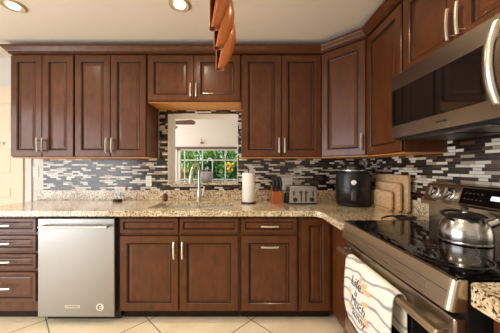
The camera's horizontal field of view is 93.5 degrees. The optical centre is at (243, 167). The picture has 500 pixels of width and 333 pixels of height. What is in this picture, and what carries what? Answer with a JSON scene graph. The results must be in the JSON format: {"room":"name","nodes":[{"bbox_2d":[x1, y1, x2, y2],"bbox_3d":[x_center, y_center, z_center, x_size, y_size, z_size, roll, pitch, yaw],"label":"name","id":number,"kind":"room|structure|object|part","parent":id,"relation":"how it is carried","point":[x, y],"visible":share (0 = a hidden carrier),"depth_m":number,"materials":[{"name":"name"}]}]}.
{"room":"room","nodes":[
{"label":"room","id":0,"kind":"room"},
{"bbox_2d":[0,311,345,332],"bbox_3d":[-0.950,1.290,0.263,4.700,0.060,4.525,0,0,0],"label":"floor","id":1,"kind":"structure","parent":0,"point":[330,324],"depth_m":1.87,"materials":[{"name":"tile"}]},
{"bbox_2d":[0,217,42,316],"bbox_3d":[-1.929,0.825,2.183,0.520,0.870,0.655,0,0,0],"label":"base cabinet","id":2,"kind":"object","parent":1,"relation":"on","point":[18,235],"visible":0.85,"depth_m":1.90,"materials":[{"name":"brown wood"}]},
{"bbox_3d":[-1.930,0.965,1.905,0.504,0.240,0.020,0,0,0],"label":"drawer","id":3,"kind":"part","parent":2,"relation":"part of","materials":[{"name":"brown wood"}]},
{"bbox_3d":[-1.930,0.759,1.905,0.504,0.122,0.020,0,0,0],"label":"drawer","id":4,"kind":"part","parent":2,"relation":"part of","materials":[{"name":"brown wood"}]},
{"bbox_3d":[-1.930,0.612,1.905,0.504,0.127,0.020,0,0,0],"label":"drawer","id":5,"kind":"part","parent":2,"relation":"part of","materials":[{"name":"brown wood"}]},
{"bbox_3d":[-1.930,0.468,1.905,0.504,0.115,0.020,0,0,0],"label":"drawer","id":6,"kind":"part","parent":2,"relation":"part of","materials":[{"name":"brown wood"}]},
{"bbox_2d":[38,217,123,318],"bbox_3d":[-1.332,0.826,2.148,0.628,0.868,0.664,0,0,0],"label":"dishwasher","id":7,"kind":"object","parent":1,"relation":"on","point":[79,257],"visible":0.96,"depth_m":1.87,"materials":[{"name":"silver metal"}]},
{"bbox_3d":[-1.330,0.465,1.826,0.530,0.021,0.020,0,0,0],"label":"bar handle","id":8,"kind":"part","parent":7,"relation":"part of","materials":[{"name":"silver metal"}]},
{"bbox_3d":[-1.333,1.210,2.180,0.615,0.100,0.440,0,0,0],"label":"toe panel","id":9,"kind":"part","parent":7,"relation":"part of","materials":[{"name":"black"}]},
{"bbox_2d":[120,217,239,316],"bbox_3d":[-0.524,0.825,2.183,0.978,0.870,0.655,0,0,0],"label":"base cabinet","id":10,"kind":"object","parent":1,"relation":"on","point":[170,266],"visible":0.98,"depth_m":1.91,"materials":[{"name":"brown wood"}]},
{"bbox_3d":[-0.767,0.470,1.905,0.473,0.120,0.020,0,0,0],"label":"false drawer","id":11,"kind":"part","parent":10,"relation":"part of","materials":[{"name":"brown wood"}]},
{"bbox_3d":[-0.766,0.854,1.905,0.475,0.603,0.020,0,0,0],"label":"door","id":12,"kind":"part","parent":10,"relation":"part of","materials":[{"name":"brown wood"}]},
{"bbox_3d":[-0.491,0.660,1.875,0.016,0.137,0.040,0,0,0],"label":"handle","id":13,"kind":"part","parent":10,"relation":"part of","materials":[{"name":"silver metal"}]},
{"bbox_3d":[-0.282,0.470,1.905,0.473,0.120,0.020,0,0,0],"label":"false drawer","id":14,"kind":"part","parent":10,"relation":"part of","materials":[{"name":"brown wood"}]},
{"bbox_3d":[-0.283,0.854,1.905,0.475,0.603,0.020,0,0,0],"label":"door","id":15,"kind":"part","parent":10,"relation":"part of","materials":[{"name":"brown wood"}]},
{"bbox_2d":[240,217,297,316],"bbox_3d":[0.205,0.825,2.183,0.468,0.870,0.655,0,0,0],"label":"base cabinet","id":16,"kind":"object","parent":1,"relation":"on","point":[268,245],"visible":0.9,"depth_m":1.91,"materials":[{"name":"brown wood"}]},
{"bbox_3d":[0.204,0.470,1.905,0.448,0.120,0.020,0,0,0],"label":"drawer","id":17,"kind":"part","parent":16,"relation":"part of","materials":[{"name":"brown wood"}]},
{"bbox_3d":[0.206,0.470,1.875,0.142,0.016,0.040,0,0,0],"label":"handle","id":18,"kind":"part","parent":16,"relation":"part of","materials":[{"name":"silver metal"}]},
{"bbox_3d":[0.206,0.635,1.875,0.142,0.016,0.040,0,0,0],"label":"handle","id":19,"kind":"part","parent":16,"relation":"part of","materials":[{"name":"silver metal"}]},
{"bbox_2d":[296,217,331,316],"bbox_3d":[0.580,0.825,2.203,0.270,0.870,0.615,0,0,0],"label":"base cabinet","id":20,"kind":"object","parent":1,"relation":"on","point":[314,233],"visible":0.62,"depth_m":1.90,"materials":[{"name":"brown wood"}]},
{"bbox_2d":[332,225,345,331],"bbox_3d":[1.009,0.825,1.978,0.578,0.870,1.044,0,0,0],"label":"base cabinet","id":21,"kind":"object","parent":1,"relation":"on","point":[338,260],"visible":0.05,"depth_m":1.79,"materials":[{"name":"brown wood"}]},
{"bbox_2d":[0,190,428,229],"bbox_3d":[-0.451,0.316,1.984,3.498,0.148,1.063,0,0,0],"label":"countertop","id":22,"kind":"structure","parent":21,"relation":"on","point":[49,203],"depth_m":1.98,"materials":[{"name":"beige stone"}]},
{"bbox_2d":[113,192,122,201],"bbox_3d":[-1.285,0.302,2.411,0.092,0.086,0.115,0,0,24],"label":"puck","id":23,"kind":"object","parent":22,"relation":"on","point":[114,200],"visible":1,"depth_m":2.37,"materials":[{"name":"black plastic"}]},
{"bbox_2d":[115,187,124,192],"bbox_3d":[-1.315,0.238,2.492,0.115,0.072,0.008,0,0,0],"label":"outlet plate","id":24,"kind":"object","parent":22,"relation":"attached to","point":[117,189],"visible":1,"depth_m":2.49,"materials":[{"name":"white plastic"}]},
{"bbox_2d":[162,191,167,200],"bbox_3d":[-0.810,0.290,2.415,0.053,0.109,0.053,0,0,45],"label":"soap bottle","id":25,"kind":"object","parent":22,"relation":"on","point":[164,196],"visible":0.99,"depth_m":2.40,"materials":[{"name":"brown plastic"}]},
{"bbox_2d":[188,163,204,200],"bbox_3d":[-0.488,0.150,2.366,0.084,0.388,0.187,0,0,43],"label":"kitchen faucet","id":26,"kind":"object","parent":22,"relation":"on","point":[190,180],"visible":1,"depth_m":2.40,"materials":[{"name":"silver metal"}]},
{"bbox_3d":[-0.489,0.106,2.365,0.027,0.298,0.141,0,0,29],"label":"spout","id":27,"kind":"part","parent":26,"relation":"part of","materials":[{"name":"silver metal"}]},
{"bbox_2d":[196,191,201,200],"bbox_3d":[-0.462,0.294,2.415,0.056,0.100,0.056,0,0,0],"label":"faucet","id":28,"kind":"object","parent":26,"relation":"on","point":[199,194],"depth_m":2.40,"materials":[{"name":"silver metal"}]},
{"bbox_2d":[160,206,232,207],"bbox_3d":[-0.460,0.474,2.172,0.730,0.173,0.385,0,0,0],"label":"sink","id":29,"kind":"object","parent":22,"relation":"in","point":[162,206],"visible":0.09,"depth_m":2.36,"materials":[{"name":"silver metal"}]},
{"bbox_3d":[-0.637,0.476,2.172,0.376,0.170,0.385,0,0,0],"label":"bowl","id":30,"kind":"part","parent":29,"relation":"part of","materials":[{"name":"silver metal"}]},
{"bbox_3d":[-0.263,0.476,2.172,0.336,0.170,0.385,0,0,0],"label":"bowl","id":31,"kind":"part","parent":29,"relation":"part of","materials":[{"name":"silver metal"}]},
{"bbox_2d":[241,169,255,203],"bbox_3d":[0.045,0.180,2.280,0.148,0.328,0.148,0,0,0],"label":"paper towel holder","id":32,"kind":"object","parent":22,"relation":"on","point":[248,169],"visible":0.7,"depth_m":2.23,"materials":[{"name":"silver metal"}]},
{"bbox_2d":[242,173,254,201],"bbox_3d":[0.045,0.192,2.280,0.124,0.276,0.124,0,0,0],"label":"paper towel roll","id":33,"kind":"object","parent":32,"relation":"on","point":[248,179],"visible":0.98,"depth_m":2.23,"materials":[{"name":"white paper"}]},
{"bbox_2d":[271,185,281,203],"bbox_3d":[0.316,0.260,2.292,0.096,0.170,0.135,0,0,0],"label":"knife block","id":34,"kind":"object","parent":22,"relation":"on","point":[276,197],"visible":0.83,"depth_m":2.23,"materials":[{"name":"brown wood"}]},
{"bbox_2d":[279,182,282,191],"bbox_3d":[0.348,0.184,2.224,0.029,0.103,0.054,0,0,0],"label":"knife","id":35,"kind":"object","parent":34,"relation":"in","point":[281,183],"visible":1,"depth_m":2.22,"materials":[{"name":"black plastic"}]},
{"bbox_2d":[284,193,287,202],"bbox_3d":[0.412,0.296,2.300,0.040,0.096,0.040,0,0,0],"label":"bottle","id":36,"kind":"object","parent":22,"relation":"on","point":[285,196],"visible":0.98,"depth_m":2.28,"materials":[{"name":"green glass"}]},
{"bbox_2d":[286,185,316,203],"bbox_3d":[0.555,0.259,2.292,0.264,0.170,0.236,0,0,0],"label":"toaster","id":37,"kind":"object","parent":22,"relation":"on","point":[297,194],"visible":0.98,"depth_m":2.19,"materials":[{"name":"silver metal"}]},
{"bbox_2d":[336,164,370,206],"bbox_3d":[0.999,0.157,2.158,0.299,0.376,0.299,0,0,-24],"label":"air fryer","id":38,"kind":"object","parent":22,"relation":"on","point":[353,183],"visible":1,"depth_m":2.04,"materials":[{"name":"black plastic"}]},
{"bbox_3d":[1.000,0.012,2.160,0.278,0.087,0.278,0,0,22],"label":"lid","id":39,"kind":"part","parent":38,"relation":"part of","materials":[{"name":"black plastic"}]},
{"bbox_2d":[337,187,369,203],"bbox_3d":[0.959,0.245,2.059,0.269,0.139,0.084,0,0,22],"label":"basket","id":40,"kind":"object","parent":38,"relation":"on","point":[345,195],"depth_m":2.02,"materials":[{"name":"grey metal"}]},
{"bbox_2d":[374,189,392,210],"bbox_3d":[1.154,0.267,1.955,0.021,0.155,0.240,0,0,0],"label":"cutting board","id":41,"kind":"object","parent":22,"relation":"on","point":[383,199],"visible":1,"depth_m":1.93,"materials":[{"name":"brown wood"}]},
{"bbox_2d":[375,181,401,211],"bbox_3d":[1.194,0.234,1.958,0.021,0.222,0.335,0,0,0],"label":"cutting board","id":42,"kind":"object","parent":22,"relation":"on","point":[395,188],"visible":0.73,"depth_m":1.85,"materials":[{"name":"brown wood"}]},
{"bbox_2d":[376,174,410,212],"bbox_3d":[1.234,0.202,1.972,0.021,0.285,0.435,0,0,0],"label":"cutting board","id":43,"kind":"object","parent":22,"relation":"on","point":[404,180],"visible":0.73,"depth_m":1.80,"materials":[{"name":"brown wood"}]},
{"bbox_2d":[381,215,417,219],"bbox_3d":[1.026,0.330,1.560,0.235,0.030,0.110,0,0,0],"label":"spoon rest","id":44,"kind":"object","parent":22,"relation":"on","point":[400,217],"visible":0.97,"depth_m":1.55,"materials":[{"name":"black plastic"}]},
{"bbox_3d":[0.970,0.328,1.560,0.123,0.027,0.023,0,0,0],"label":"rest handle","id":45,"kind":"part","parent":44,"relation":"part of","materials":[{"name":"black plastic"}]},
{"bbox_3d":[1.075,0.335,1.560,0.138,0.020,0.110,0,0,0],"label":"dish","id":46,"kind":"part","parent":44,"relation":"part of","materials":[{"name":"black plastic"}]},
{"bbox_2d":[336,183,499,332],"bbox_3d":[0.924,0.676,1.064,0.722,1.168,0.760,0,0,0],"label":"electric range","id":47,"kind":"object","parent":1,"relation":"on","point":[435,276],"visible":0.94,"depth_m":0.91,"materials":[{"name":"silver metal"}]},
{"bbox_2d":[344,254,407,332],"bbox_3d":[0.573,0.635,1.079,0.072,0.334,0.408,0,0,0],"label":"kitchen towel","id":48,"kind":"object","parent":47,"relation":"hanging from","point":[371,307],"visible":1,"depth_m":1.03,"materials":[{"name":"fabric"}]},
{"bbox_3d":[0.579,0.493,1.064,0.031,0.026,0.748,0,0,0],"label":"door handle","id":49,"kind":"part","parent":47,"relation":"part of","materials":[{"name":"silver metal"}]},
{"bbox_3d":[0.627,0.378,1.064,0.056,0.095,0.760,0,0,0],"label":"rail","id":50,"kind":"part","parent":47,"relation":"part of","materials":[{"name":"silver metal"}]},
{"bbox_3d":[0.636,0.718,1.064,0.037,0.545,0.752,0,0,0],"label":"oven door","id":51,"kind":"part","parent":47,"relation":"part of","materials":[{"name":"silver metal"}]},
{"bbox_2d":[345,220,499,283],"bbox_3d":[0.889,0.334,1.066,0.542,0.020,0.756,0,0,0],"label":"cooktop","id":52,"kind":"object","parent":47,"relation":"in","point":[416,243],"depth_m":0.92,"materials":[{"name":"black glass"}]},
{"bbox_3d":[1.100,0.141,1.375,0.055,0.071,0.072,0,0,0],"label":"knob","id":53,"kind":"part","parent":47,"relation":"part of","materials":[{"name":"silver metal"}]},
{"bbox_3d":[1.100,0.141,1.275,0.055,0.071,0.072,0,0,0],"label":"knob","id":54,"kind":"part","parent":47,"relation":"part of","materials":[{"name":"silver metal"}]},
{"bbox_2d":[437,207,499,247],"bbox_3d":[0.976,0.249,1.035,0.195,0.151,0.187,0,0,0],"label":"tea kettle","id":55,"kind":"object","parent":47,"relation":"on","point":[463,227],"visible":1,"depth_m":0.98,"materials":[{"name":"silver metal"}]},
{"bbox_3d":[0.972,0.209,1.067,0.171,0.026,0.107,0,0,0],"label":"folded handle","id":56,"kind":"part","parent":55,"relation":"part of","materials":[{"name":"black plastic"}]},
{"bbox_3d":[0.972,0.203,1.035,0.088,0.010,0.088,0,0,0],"label":"lid","id":57,"kind":"part","parent":55,"relation":"part of","materials":[{"name":"grey metal"}]},
{"bbox_3d":[1.035,0.237,0.980,0.067,0.062,0.040,0,0,38],"label":"spout","id":58,"kind":"part","parent":55,"relation":"part of","materials":[{"name":"silver metal"}]},
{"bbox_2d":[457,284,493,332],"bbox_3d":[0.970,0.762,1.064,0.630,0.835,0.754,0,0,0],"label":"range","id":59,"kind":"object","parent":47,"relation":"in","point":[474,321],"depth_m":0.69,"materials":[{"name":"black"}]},
{"bbox_3d":[1.113,0.141,1.052,0.027,0.078,0.305,0,0,0],"label":"display panel","id":60,"kind":"part","parent":47,"relation":"part of","materials":[{"name":"black glass"}]},
{"bbox_2d":[494,320,499,332],"bbox_3d":[0.970,0.825,0.215,0.650,0.870,0.898,0,0,0],"label":"base cabinet","id":61,"kind":"object","parent":1,"relation":"on","point":[496,324],"visible":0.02,"depth_m":0.66,"materials":[{"name":"brown wood"}]},
{"bbox_2d":[471,282,499,322],"bbox_3d":[0.965,0.361,0.191,0.650,0.056,0.981,0,0,0],"label":"countertop","id":62,"kind":"structure","parent":61,"relation":"on","point":[485,296],"depth_m":0.63,"materials":[{"name":"beige stone"}]},
{"bbox_2d":[0,58,364,200],"bbox_3d":[-0.950,0.040,2.650,4.700,2.440,0.310,0,0,0],"label":"wall","id":63,"kind":"structure","parent":0,"point":[54,174],"depth_m":2.52,"materials":[{"name":"white paint"}]},
{"bbox_2d":[0,85,23,205],"bbox_3d":[-2.732,0.193,2.495,0.775,2.126,0.058,0,0,0],"label":"door","id":64,"kind":"structure","parent":63,"relation":"in","point":[11,169],"depth_m":2.49,"materials":[{"name":"beige paint"}]},
{"bbox_3d":[-2.565,-0.530,2.491,0.270,0.380,0.014,0,0,0],"label":"panel","id":65,"kind":"part","parent":64,"relation":"part of","materials":[{"name":"beige paint"}]},
{"bbox_3d":[-2.565,0.265,2.491,0.270,0.190,0.014,0,0,0],"label":"panel","id":66,"kind":"part","parent":64,"relation":"part of","materials":[{"name":"beige paint"}]},
{"bbox_3d":[-2.565,-0.070,2.491,0.270,0.340,0.014,0,0,0],"label":"panel","id":67,"kind":"part","parent":64,"relation":"part of","materials":[{"name":"beige paint"}]},
{"bbox_2d":[0,80,31,201],"bbox_3d":[-2.735,0.160,2.516,0.930,2.200,0.018,0,0,0],"label":"trim","id":68,"kind":"structure","parent":63,"relation":"attached to","point":[27,161],"depth_m":2.51,"materials":[{"name":"white paint"}]},
{"bbox_2d":[33,166,38,176],"bbox_3d":[-2.235,0.045,2.521,0.062,0.115,0.008,0,0,0],"label":"outlet plate","id":69,"kind":"object","parent":63,"relation":"attached to","point":[35,168],"visible":1,"depth_m":2.52,"materials":[{"name":"white plastic"}]},
{"bbox_2d":[11,55,88,158],"bbox_3d":[-1.893,-0.579,2.341,0.596,0.974,0.361,0,0,0],"label":"upper cabinet","id":70,"kind":"object","parent":63,"relation":"attached to","point":[42,86],"visible":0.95,"depth_m":2.20,"materials":[{"name":"brown wood"}]},
{"bbox_3d":[-2.041,-0.578,2.210,0.291,0.947,0.020,0,0,0],"label":"door","id":71,"kind":"part","parent":70,"relation":"part of","materials":[{"name":"brown wood"}]},
{"bbox_3d":[-1.919,-0.206,2.180,0.016,0.137,0.040,0,0,0],"label":"handle","id":72,"kind":"part","parent":70,"relation":"part of","materials":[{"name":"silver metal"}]},
{"bbox_3d":[-1.867,-0.206,2.180,0.016,0.137,0.040,0,0,0],"label":"handle","id":73,"kind":"part","parent":70,"relation":"part of","materials":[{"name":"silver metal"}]},
{"bbox_3d":[-1.893,-0.095,2.370,0.594,0.006,0.297,0,0,0],"label":"underside panel","id":74,"kind":"part","parent":70,"relation":"part of","materials":[{"name":"brown wood"}]},
{"bbox_3d":[-1.746,-0.578,2.210,0.291,0.947,0.020,0,0,0],"label":"door","id":75,"kind":"part","parent":70,"relation":"part of","materials":[{"name":"brown wood"}]},
{"bbox_2d":[0,0,403,54],"bbox_3d":[-0.396,-1.098,2.044,3.762,0.062,1.338,0,0,24],"label":"crown molding","id":76,"kind":"structure","parent":70,"relation":"attached to","point":[387,7],"depth_m":2.17,"materials":[{"name":"brown wood"}]},
{"bbox_2d":[75,55,158,158],"bbox_3d":[-1.252,-0.579,2.341,0.674,0.974,0.361,0,0,0],"label":"upper cabinet","id":77,"kind":"object","parent":63,"relation":"attached to","point":[115,119],"visible":1,"depth_m":2.21,"materials":[{"name":"brown wood"}]},
{"bbox_3d":[-1.419,-0.578,2.210,0.330,0.947,0.020,0,0,0],"label":"door","id":78,"kind":"part","parent":77,"relation":"part of","materials":[{"name":"brown wood"}]},
{"bbox_3d":[-1.226,-0.206,2.180,0.016,0.137,0.040,0,0,0],"label":"handle","id":79,"kind":"part","parent":77,"relation":"part of","materials":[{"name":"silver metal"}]},
{"bbox_3d":[-1.252,-0.095,2.370,0.672,0.006,0.297,0,0,0],"label":"underside panel","id":80,"kind":"part","parent":77,"relation":"part of","materials":[{"name":"brown wood"}]},
{"bbox_3d":[-1.085,-0.578,2.210,0.330,0.947,0.020,0,0,0],"label":"door","id":81,"kind":"part","parent":77,"relation":"part of","materials":[{"name":"brown wood"}]},
{"bbox_2d":[146,176,151,185],"bbox_3d":[-1.020,0.145,2.513,0.062,0.115,0.008,0,0,0],"label":"outlet plate","id":82,"kind":"object","parent":63,"relation":"attached to","point":[148,178],"visible":1,"depth_m":2.51,"materials":[{"name":"white plastic"}]},
{"bbox_2d":[148,55,240,109],"bbox_3d":[-0.470,-0.840,2.341,0.878,0.453,0.361,0,0,0],"label":"upper cabinet","id":83,"kind":"object","parent":63,"relation":"attached to","point":[175,82],"visible":0.98,"depth_m":2.21,"materials":[{"name":"brown wood"}]},
{"bbox_3d":[-0.688,-0.838,2.210,0.432,0.426,0.020,0,0,0],"label":"door","id":84,"kind":"part","parent":83,"relation":"part of","materials":[{"name":"brown wood"}]},
{"bbox_3d":[-0.470,-0.616,2.370,0.876,0.006,0.297,0,0,0],"label":"underside panel","id":85,"kind":"part","parent":83,"relation":"part of","materials":[{"name":"brown wood"}]},
{"bbox_3d":[-0.252,-0.838,2.210,0.432,0.426,0.020,0,0,0],"label":"door","id":86,"kind":"part","parent":83,"relation":"part of","materials":[{"name":"brown wood"}]},
{"bbox_3d":[-0.441,0.175,2.650,0.752,0.024,0.310,0,0,0],"label":"sill","id":87,"kind":"part","parent":63,"relation":"part of","materials":[{"name":"stone"}]},
{"bbox_2d":[43,110,364,189],"bbox_3d":[-0.425,-0.135,2.521,3.450,0.960,0.008,0,0,0],"label":"tile backsplash","id":88,"kind":"structure","parent":63,"relation":"attached to","point":[58,174],"depth_m":2.52,"materials":[{"name":"tile"}]},
{"bbox_2d":[200,167,212,181],"bbox_3d":[-0.420,0.074,2.660,0.144,0.176,0.144,0,0,0],"label":"ceramic jar","id":89,"kind":"object","parent":63,"relation":"on","point":[206,174],"visible":0.99,"depth_m":2.61,"materials":[{"name":"grey ceramic"}]},
{"bbox_2d":[241,55,320,158],"bbox_3d":[0.351,-0.579,2.341,0.752,0.974,0.361,0,0,0],"label":"upper cabinet","id":90,"kind":"object","parent":63,"relation":"attached to","point":[281,94],"visible":1,"depth_m":2.21,"materials":[{"name":"brown wood"}]},
{"bbox_3d":[0.165,-0.578,2.210,0.369,0.947,0.020,0,0,0],"label":"door","id":91,"kind":"part","parent":90,"relation":"part of","materials":[{"name":"brown wood"}]},
{"bbox_3d":[0.325,-0.206,2.180,0.016,0.137,0.040,0,0,0],"label":"handle","id":92,"kind":"part","parent":90,"relation":"part of","materials":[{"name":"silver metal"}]},
{"bbox_3d":[0.351,-0.095,2.370,0.750,0.006,0.297,0,0,0],"label":"underside panel","id":93,"kind":"part","parent":90,"relation":"part of","materials":[{"name":"brown wood"}]},
{"bbox_3d":[0.377,-0.206,2.180,0.016,0.137,0.040,0,0,0],"label":"handle","id":94,"kind":"part","parent":90,"relation":"part of","materials":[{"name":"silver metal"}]},
{"bbox_3d":[0.537,-0.578,2.210,0.369,0.947,0.020,0,0,0],"label":"door","id":95,"kind":"part","parent":90,"relation":"part of","materials":[{"name":"brown wood"}]},
{"bbox_2d":[282,178,292,189],"bbox_3d":[0.462,0.175,2.513,0.115,0.125,0.008,0,0,0],"label":"outlet plate","id":96,"kind":"object","parent":63,"relation":"attached to","point":[286,181],"visible":0.77,"depth_m":2.51,"materials":[{"name":"white plastic"}]},
{"bbox_2d":[315,38,397,158],"bbox_3d":[1.013,-0.579,2.218,0.571,0.974,0.608,0,0,0],"label":"upper cabinet","id":97,"kind":"object","parent":63,"relation":"attached to","point":[343,69],"visible":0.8,"depth_m":2.06,"materials":[{"name":"brown wood"}]},
{"bbox_3d":[0.867,-0.578,2.069,0.020,0.947,0.384,0,0,-45],"label":"door","id":98,"kind":"part","parent":97,"relation":"part of","materials":[{"name":"brown wood"}]},
{"bbox_3d":[1.014,-0.095,2.227,0.563,0.006,0.587,0,0,0],"label":"underside panel","id":99,"kind":"part","parent":97,"relation":"part of","materials":[{"name":"brown wood"}]},
{"bbox_3d":[0.964,-0.211,1.930,0.016,0.137,0.040,0,0,45],"label":"handle","id":100,"kind":"part","parent":97,"relation":"part of","materials":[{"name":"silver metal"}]},
{"bbox_2d":[0,0,383,57],"bbox_3d":[-0.950,-1.210,0.388,4.700,0.060,4.775,0,0,0],"label":"ceiling","id":101,"kind":"structure","parent":0,"point":[45,21],"depth_m":1.89,"materials":[{"name":"beige paint"}]},
{"bbox_2d":[0,0,27,12],"bbox_3d":[-1.680,-1.172,1.710,0.156,0.014,0.156,0,0,0],"label":"recessed light","id":102,"kind":"object","parent":101,"relation":"in","point":[12,5],"visible":1,"depth_m":1.71,"materials":[{"name":"beige metal"}]},
{"bbox_3d":[-1.680,-1.169,1.710,0.076,0.008,0.076,0,0,0],"label":"bulb","id":103,"kind":"part","parent":102,"relation":"part of","materials":[{"name":"white glass"}]},
{"bbox_2d":[168,0,190,11],"bbox_3d":[-0.465,-1.172,1.700,0.156,0.014,0.156,0,0,0],"label":"recessed light","id":104,"kind":"object","parent":101,"relation":"in","point":[177,5],"visible":1,"depth_m":1.70,"materials":[{"name":"beige metal"}]},
{"bbox_3d":[-0.465,-1.169,1.700,0.076,0.008,0.076,0,0,0],"label":"bulb","id":105,"kind":"part","parent":104,"relation":"part of","materials":[{"name":"white glass"}]},
{"bbox_2d":[209,0,235,70],"bbox_3d":[-0.107,-0.847,1.200,0.134,0.664,0.156,0,0,0],"label":"pendant","id":106,"kind":"object","parent":101,"relation":"hanging from","point":[221,12],"visible":1,"depth_m":1.18,"materials":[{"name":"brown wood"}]},
{"bbox_2d":[175,119,236,180],"bbox_3d":[-0.650,0.050,5.675,5.300,2.420,0.150,0,0,0],"label":"wall","id":107,"kind":"structure","parent":0,"point":[213,132],"depth_m":5.60,"materials":[{"name":"white paint"}]},
{"bbox_2d":[175,147,236,180],"bbox_3d":[-0.650,-0.050,5.620,2.020,0.880,0.140,0,0,0],"label":"window","id":108,"kind":"structure","parent":107,"relation":"in","point":[222,161],"depth_m":5.66,"materials":[{"name":"white glass"}]},
{"bbox_2d":[365,134,499,200],"bbox_3d":[1.346,0.040,0.263,0.108,2.440,4.525,0,0,0],"label":"wall","id":109,"kind":"structure","parent":0,"point":[476,160],"depth_m":1.46,"materials":[{"name":"multicoloured tile"}]},
{"bbox_2d":[367,2,446,155],"bbox_3d":[1.149,-0.579,1.710,0.298,0.974,0.434,0,0,0],"label":"upper cabinet","id":110,"kind":"object","parent":109,"relation":"attached to","point":[385,44],"visible":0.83,"depth_m":1.68,"materials":[{"name":"brown wood"}]},
{"bbox_3d":[1.010,-0.578,1.710,0.020,0.947,0.424,0,0,0],"label":"door","id":111,"kind":"part","parent":110,"relation":"part of","materials":[{"name":"brown wood"}]},
{"bbox_3d":[1.159,-0.095,1.710,0.274,0.006,0.432,0,0,0],"label":"underside panel","id":112,"kind":"part","parent":110,"relation":"part of","materials":[{"name":"brown wood"}]},
{"bbox_2d":[403,0,499,70],"bbox_3d":[1.129,-0.814,1.101,0.338,0.504,0.773,0,0,0],"label":"upper cabinet","id":113,"kind":"object","parent":109,"relation":"attached to","point":[428,25],"visible":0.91,"depth_m":1.24,"materials":[{"name":"brown wood"}]},
{"bbox_3d":[1.010,-0.812,1.292,0.020,0.477,0.380,0,0,0],"label":"door","id":114,"kind":"part","parent":113,"relation":"part of","materials":[{"name":"brown wood"}]},
{"bbox_2d":[391,13,499,139],"bbox_3d":[1.075,-0.360,1.085,0.432,0.394,0.760,0,0,0],"label":"microwave","id":115,"kind":"object","parent":113,"relation":"attached to","point":[453,93],"visible":1,"depth_m":1.04,"materials":[{"name":"silver metal"}]},
{"bbox_3d":[0.919,-0.361,1.177,0.006,0.214,0.564,0,0,0],"label":"door glass","id":116,"kind":"part","parent":115,"relation":"part of","materials":[{"name":"black glass"}]},
{"bbox_3d":[0.888,-0.376,0.842,0.059,0.296,0.036,0,0,0],"label":"curved handle","id":117,"kind":"part","parent":115,"relation":"part of","materials":[{"name":"silver metal"}]},
{"bbox_3d":[0.980,-0.684,1.127,0.040,0.152,0.016,0,0,0],"label":"handle","id":118,"kind":"part","parent":113,"relation":"part of","materials":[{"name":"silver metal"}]},
{"bbox_3d":[0.980,-0.684,1.075,0.040,0.152,0.016,0,0,0],"label":"handle","id":119,"kind":"part","parent":113,"relation":"part of","materials":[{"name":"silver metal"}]},
{"bbox_3d":[1.010,-0.812,0.909,0.020,0.477,0.380,0,0,0],"label":"door","id":120,"kind":"part","parent":113,"relation":"part of","materials":[{"name":"brown wood"}]},
{"bbox_3d":[-0.650,-1.190,4.262,5.300,0.060,2.975,0,0,0],"label":"ceiling","id":121,"kind":"structure","parent":0,"visible":0},
{"bbox_2d":[175,120,194,128],"bbox_3d":[-1.520,-0.981,4.400,0.918,0.358,0.918,0,0,-39],"label":"ceiling fan","id":122,"kind":"object","parent":121,"relation":"hanging from","point":[178,122],"visible":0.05,"depth_m":4.36,"materials":[{"name":"wood"}]},
{"bbox_3d":[-1.162,-0.835,4.364,0.520,0.066,0.132,0,0,6],"label":"fan blade","id":123,"kind":"part","parent":122,"relation":"part of","materials":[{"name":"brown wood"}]}
]}

